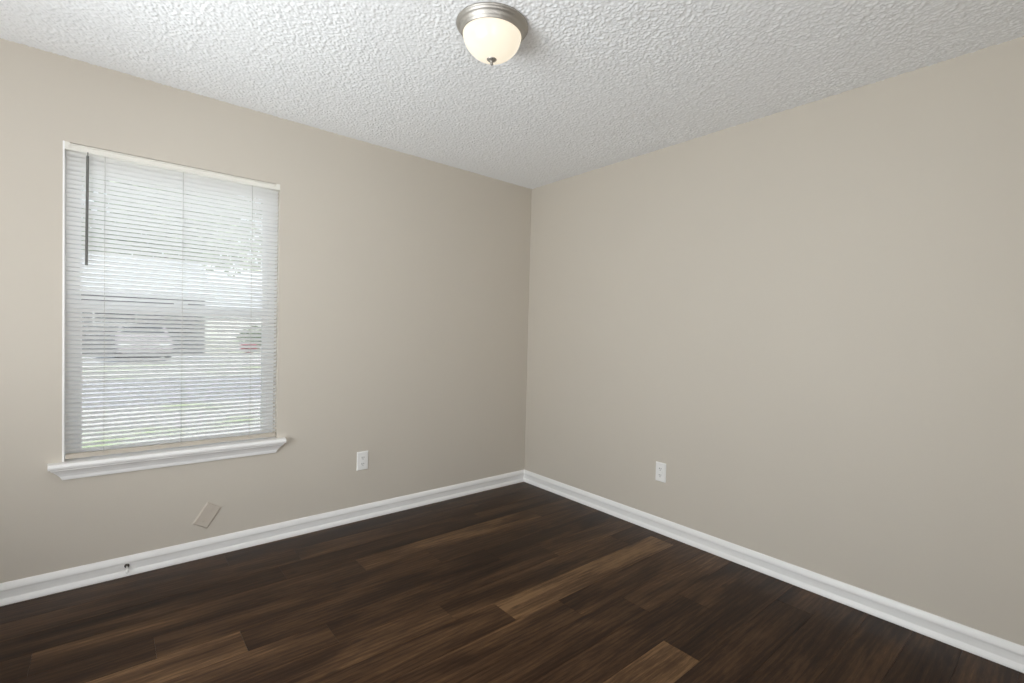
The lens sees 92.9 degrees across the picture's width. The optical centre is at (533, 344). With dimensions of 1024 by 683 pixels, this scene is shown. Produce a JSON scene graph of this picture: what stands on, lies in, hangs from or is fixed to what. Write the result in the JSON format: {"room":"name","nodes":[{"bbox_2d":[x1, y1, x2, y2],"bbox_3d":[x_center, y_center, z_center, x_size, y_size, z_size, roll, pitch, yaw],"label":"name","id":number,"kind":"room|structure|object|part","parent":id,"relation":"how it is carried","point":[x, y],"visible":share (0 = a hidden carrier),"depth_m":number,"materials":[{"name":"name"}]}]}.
{"room":"empty bedroom","nodes":[
{"label":"empty bedroom","id":0,"kind":"room"},
{"bbox_2d":[0,38,531,582],"bbox_3d":[-1.512,-0.123,2.877,4.080,2.720,0.150,0,2,-41],"label":"wall","id":1,"kind":"structure","parent":0,"point":[402,301],"depth_m":2.89,"materials":[{"name":"beige paint"}]},
{"bbox_2d":[47,140,285,479],"bbox_3d":[-1.844,-0.152,2.548,0.988,1.546,0.204,0,2,-41],"label":"window","id":2,"kind":"structure","parent":1,"relation":"in","point":[74,468],"depth_m":2.38,"materials":[{"name":"white plastic"}]},
{"bbox_3d":[-1.845,0.552,2.546,0.988,0.026,0.150,0,2,-41],"label":"sill","id":3,"kind":"part","parent":2,"relation":"part of","materials":[{"name":"white paint"}]},
{"bbox_3d":[-1.889,0.164,2.604,0.826,0.749,0.021,0,2,-41],"label":"sash","id":4,"kind":"part","parent":2,"relation":"part of","materials":[{"name":"white plastic"}]},
{"bbox_3d":[-1.887,-0.527,2.605,0.826,0.731,0.020,0,2,-41],"label":"sash","id":5,"kind":"part","parent":2,"relation":"part of","materials":[{"name":"white plastic"}]},
{"bbox_2d":[65,141,279,458],"bbox_3d":[-1.812,-0.196,2.520,0.894,1.453,0.045,0,2,-41],"label":"window blind","id":6,"kind":"object","parent":2,"relation":"attached to","point":[161,169],"visible":1,"depth_m":2.48,"materials":[{"name":"white plastic"}]},
{"bbox_3d":[-2.049,-0.189,2.324,0.002,1.416,0.027,0,2,-41],"label":"ladder cord","id":7,"kind":"part","parent":6,"relation":"part of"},
{"bbox_3d":[-1.837,0.519,2.544,0.880,0.021,0.025,0,2,-41],"label":"rail","id":8,"kind":"part","parent":6,"relation":"part of","materials":[{"name":"white plastic"}]},
{"bbox_3d":[-1.822,-0.188,2.523,0.002,1.416,0.027,0,2,-41],"label":"ladder cord","id":9,"kind":"part","parent":6,"relation":"part of","materials":[{"name":"white fabric"}]},
{"bbox_3d":[-1.586,-0.187,2.730,0.002,1.416,0.027,0,2,-41],"label":"ladder cord","id":10,"kind":"part","parent":6,"relation":"part of","materials":[{"name":"white fabric"}]},
{"bbox_2d":[193,502,220,527],"bbox_3d":[-1.750,0.915,2.611,0.129,0.144,0.010,0,2,-41],"label":"blank cover plate","id":11,"kind":"object","parent":1,"relation":"attached to","point":[209,511],"visible":1,"depth_m":2.61,"materials":[{"name":"paint"}]},
{"bbox_2d":[0,470,523,605],"bbox_3d":[-1.489,1.091,2.844,3.780,0.096,0.018,0,2,-41],"label":"baseboard","id":12,"kind":"structure","parent":1,"relation":"attached to","point":[28,588],"depth_m":2.66,"materials":[{"name":"white paint"}]},
{"bbox_2d":[124,564,129,573],"bbox_3d":[-1.983,1.093,2.375,0.021,0.032,0.052,0,2,-41],"label":"door stop","id":13,"kind":"object","parent":12,"relation":"attached to","point":[126,566],"visible":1,"depth_m":2.38,"materials":[{"name":"metal"}]},
{"bbox_2d":[357,451,367,470],"bbox_3d":[-1.110,0.754,3.166,0.074,0.121,0.010,0,2,-41],"label":"wall outlet","id":14,"kind":"object","parent":1,"relation":"attached to","point":[362,457],"visible":1,"depth_m":3.16,"materials":[{"name":"white plastic"}]},
{"bbox_2d":[0,482,1023,682],"bbox_3d":[-0.277,1.221,1.463,3.780,0.030,3.700,0,2,-41],"label":"floor","id":15,"kind":"structure","parent":0,"point":[522,582],"depth_m":2.11,"materials":[{"name":"brown wood"}]},
{"bbox_2d":[0,0,1023,188],"bbox_3d":[-0.212,-1.231,1.401,3.780,0.005,3.700,0,2,-41],"label":"ceiling","id":16,"kind":"structure","parent":0,"point":[590,85],"depth_m":2.12,"materials":[{"name":"white paint"}]},
{"bbox_2d":[456,2,527,65],"bbox_3d":[-0.160,-1.167,1.894,0.280,0.153,0.280,0,2,-41],"label":"ceiling light","id":17,"kind":"object","parent":16,"relation":"attached to","point":[493,33],"visible":1,"depth_m":1.82,"materials":[{"name":"white glass"}]},
{"bbox_3d":[-0.160,-1.160,1.894,0.227,0.096,0.227,0,2,-41],"label":"lamp shade","id":18,"kind":"part","parent":17,"relation":"part of","materials":[{"name":"white glass"}]},
{"bbox_2d":[524,36,1023,645],"bbox_3d":[1.283,-0.044,2.671,0.150,2.720,3.850,0,2,-41],"label":"wall","id":19,"kind":"structure","parent":0,"point":[811,314],"depth_m":2.40,"materials":[{"name":"beige paint"}]},
{"bbox_2d":[655,461,665,482],"bbox_3d":[0.809,0.807,3.085,0.010,0.121,0.074,0,2,-41],"label":"wall outlet","id":20,"kind":"object","parent":19,"relation":"attached to","point":[660,467],"visible":1,"depth_m":3.08,"materials":[{"name":"white plastic"}]},
{"bbox_2d":[524,470,1023,672],"bbox_3d":[1.138,1.164,2.702,0.018,0.096,3.700,0,2,-41],"label":"baseboard","id":21,"kind":"structure","parent":19,"relation":"attached to","point":[1001,651],"depth_m":2.39,"materials":[{"name":"white paint"}]},
{"label":"outside","id":22,"kind":"structure","parent":0,"visible":0},
{"bbox_2d":[82,340,260,447],"bbox_3d":[-19.910,0.408,26.697,80.000,0.200,59.850,0,2,-41],"label":"lawn","id":23,"kind":"structure","parent":22,"point":[205,340],"depth_m":7.95,"materials":[{"name":"green plant"}]},
{"bbox_2d":[81,254,213,353],"bbox_3d":[-23.907,-2.215,22.963,13.650,5.020,9.000,0,2,-41],"label":"house","id":24,"kind":"structure","parent":23,"relation":"on","point":[84,254],"depth_m":23.03,"materials":[{"name":"grey paint"}]},
{"bbox_3d":[-18.933,-1.375,22.030,1.400,0.750,0.040,0,2,-41],"label":"pane","id":25,"kind":"part","parent":24,"relation":"part of","materials":[{"name":"clear glass"}]},
{"bbox_2d":[81,169,262,275],"bbox_3d":[-26.427,-7.441,35.360,13.528,14.713,14.517,0,2,-41],"label":"tree","id":26,"kind":"object","parent":23,"relation":"on","point":[93,169],"visible":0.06,"depth_m":33.33,"materials":[{"name":"green plant"}]},
{"bbox_2d":[205,282,261,337],"bbox_3d":[-29.330,-3.504,52.757,16.400,5.820,9.000,0,2,-41],"label":"house","id":27,"kind":"structure","parent":23,"relation":"on","point":[215,282],"depth_m":47.84,"materials":[{"name":"white"}]},
{"bbox_2d":[240,344,256,352],"bbox_3d":[-14.959,0.181,25.608,0.877,0.672,0.883,2,2,22],"label":"flowering bush","id":28,"kind":"object","parent":23,"relation":"on","point":[241,344],"visible":0.25,"depth_m":25.43,"materials":[{"name":"red plant"}]},
{"bbox_2d":[237,326,260,348],"bbox_3d":[-15.903,-0.352,28.090,2.092,1.517,2.113,0,2,-41],"label":"shrub","id":29,"kind":"object","parent":23,"relation":"on","point":[251,326],"visible":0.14,"depth_m":27.73,"materials":[{"name":"green plant"}]},
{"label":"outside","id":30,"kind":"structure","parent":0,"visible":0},
{"bbox_2d":[82,374,260,407],"bbox_3d":[-7.170,1.052,12.180,80.000,0.108,5.500,0,2,-41],"label":"street","id":31,"kind":"structure","parent":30,"point":[260,374],"depth_m":10.73,"materials":[{"name":"grey asphalt"}]},
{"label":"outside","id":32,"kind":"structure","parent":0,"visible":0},
{"bbox_2d":[82,356,222,362],"bbox_3d":[-16.959,0.609,19.544,7.000,0.112,6.500,0,2,-41],"label":"driveway","id":33,"kind":"structure","parent":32,"point":[149,356],"depth_m":19.78,"materials":[{"name":"concrete"}]},
{"bbox_2d":[114,326,172,357],"bbox_3d":[-16.113,-0.128,20.025,1.720,1.380,4.360,0,2,-41],"label":"car","id":34,"kind":"object","parent":33,"relation":"on","point":[118,326],"visible":0.27,"depth_m":18.84,"materials":[{"name":"silver metal"}]}
]}

